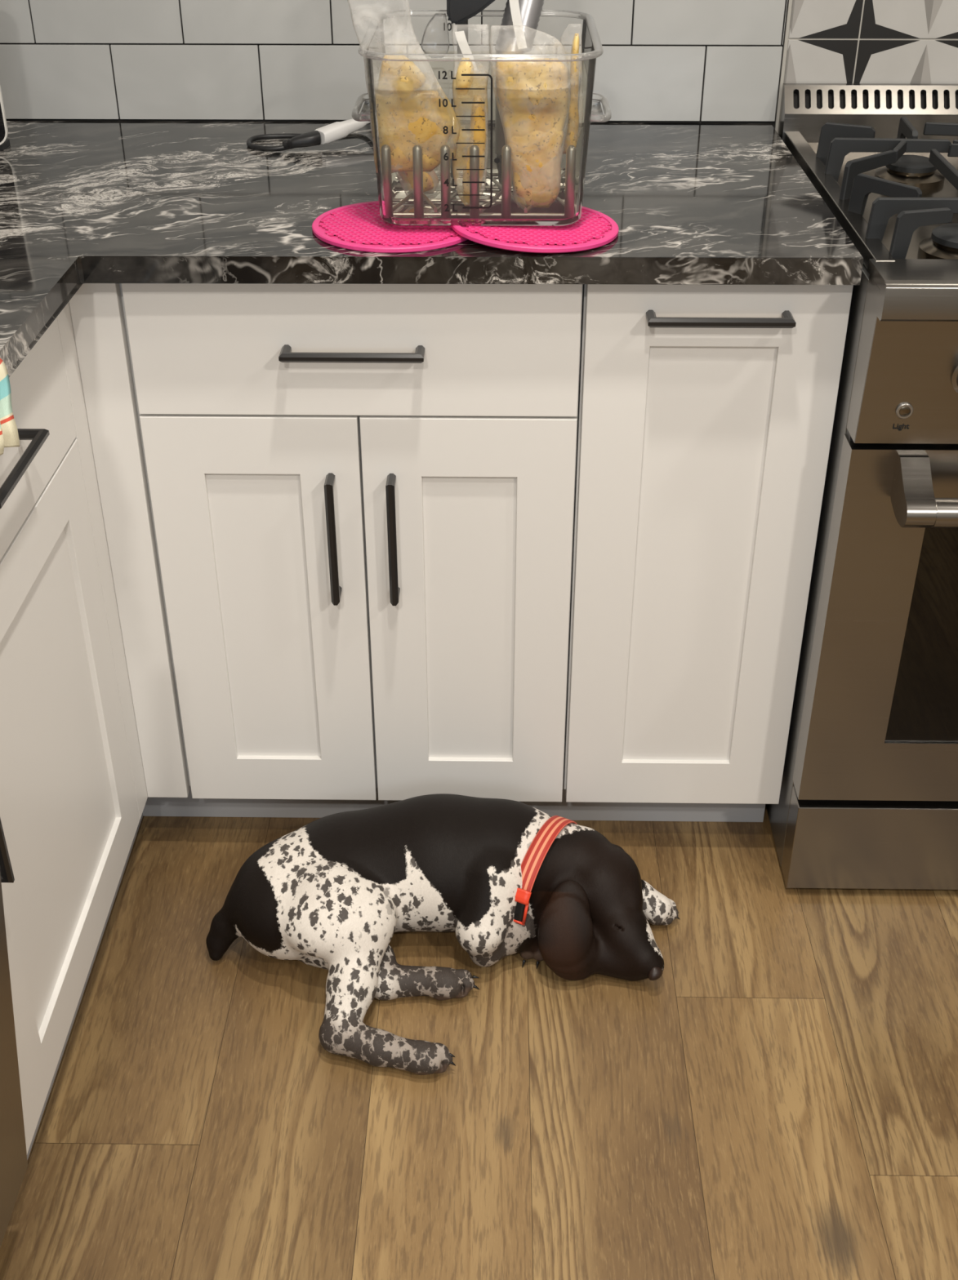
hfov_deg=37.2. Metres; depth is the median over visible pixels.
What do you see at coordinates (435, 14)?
plastic film
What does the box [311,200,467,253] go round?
mat
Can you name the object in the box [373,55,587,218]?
water
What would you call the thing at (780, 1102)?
floor
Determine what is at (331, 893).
dog
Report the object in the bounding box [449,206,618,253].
mat
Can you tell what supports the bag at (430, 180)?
on the rack
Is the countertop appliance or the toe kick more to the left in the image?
the countertop appliance
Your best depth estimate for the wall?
2.12 m
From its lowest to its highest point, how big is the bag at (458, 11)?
0.318 m
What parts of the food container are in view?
handle, plastic strip, plastic strip, handle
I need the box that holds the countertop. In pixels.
[0,120,862,377]
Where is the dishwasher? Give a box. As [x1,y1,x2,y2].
[0,874,27,1247]
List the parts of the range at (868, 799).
warming drawer, control panel, burner, rail, burner, knob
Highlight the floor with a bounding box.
[0,804,957,1279]
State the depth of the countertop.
1.75 m
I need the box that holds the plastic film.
[421,13,448,57]
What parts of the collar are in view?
buckle frame, buckle frame, buckle frame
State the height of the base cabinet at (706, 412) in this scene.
0.785 m
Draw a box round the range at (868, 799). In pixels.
[764,83,957,889]
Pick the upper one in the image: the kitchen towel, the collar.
the kitchen towel
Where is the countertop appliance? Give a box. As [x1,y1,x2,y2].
[0,86,9,151]
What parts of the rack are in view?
post, post, post, post, post, post, post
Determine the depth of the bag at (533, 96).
1.64 m
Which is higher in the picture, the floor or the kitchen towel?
the kitchen towel
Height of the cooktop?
0.021 m
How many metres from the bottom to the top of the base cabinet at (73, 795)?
0.785 m
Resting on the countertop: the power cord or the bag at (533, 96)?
the power cord
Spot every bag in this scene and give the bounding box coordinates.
[346,0,459,173]
[395,169,440,198]
[446,0,543,173]
[451,24,488,206]
[488,25,570,208]
[559,33,582,154]
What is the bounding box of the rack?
[380,121,576,218]
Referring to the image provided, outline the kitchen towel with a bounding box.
[0,358,19,455]
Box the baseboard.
[26,813,142,1160]
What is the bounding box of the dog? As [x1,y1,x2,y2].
[205,793,679,1075]
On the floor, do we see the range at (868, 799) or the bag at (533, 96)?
the range at (868, 799)
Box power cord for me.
[246,102,494,151]
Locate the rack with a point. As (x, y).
(420, 197)
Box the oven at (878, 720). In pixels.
[792,433,957,800]
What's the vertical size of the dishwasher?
0.860 m
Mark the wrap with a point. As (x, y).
(336, 131)
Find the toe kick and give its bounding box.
[142,786,764,822]
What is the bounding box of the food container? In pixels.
[351,0,611,226]
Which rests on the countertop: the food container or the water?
the food container
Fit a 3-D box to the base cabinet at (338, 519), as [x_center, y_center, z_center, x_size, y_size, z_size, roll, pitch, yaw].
[-0.178,-0.243,2.105,0.610,0.785,0.613,0,32,1]
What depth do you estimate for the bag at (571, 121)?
1.65 m
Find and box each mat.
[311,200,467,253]
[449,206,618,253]
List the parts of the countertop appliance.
glass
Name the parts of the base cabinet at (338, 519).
filler panel, door, handle, drawer, handle, handle, door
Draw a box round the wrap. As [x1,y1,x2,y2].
[314,118,370,144]
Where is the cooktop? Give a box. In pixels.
[782,131,957,268]
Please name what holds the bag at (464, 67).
on the rack
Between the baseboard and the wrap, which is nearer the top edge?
the wrap
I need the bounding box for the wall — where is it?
[0,0,957,132]
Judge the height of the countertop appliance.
0.235 m
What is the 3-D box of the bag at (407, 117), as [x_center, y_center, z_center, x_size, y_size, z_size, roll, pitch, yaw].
[-0.087,-0.636,1.622,0.130,0.213,0.036,-5,33,-7]
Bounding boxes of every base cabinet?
[0,302,147,1153]
[68,283,582,801]
[563,284,853,804]
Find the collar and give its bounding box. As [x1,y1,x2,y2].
[513,815,577,925]

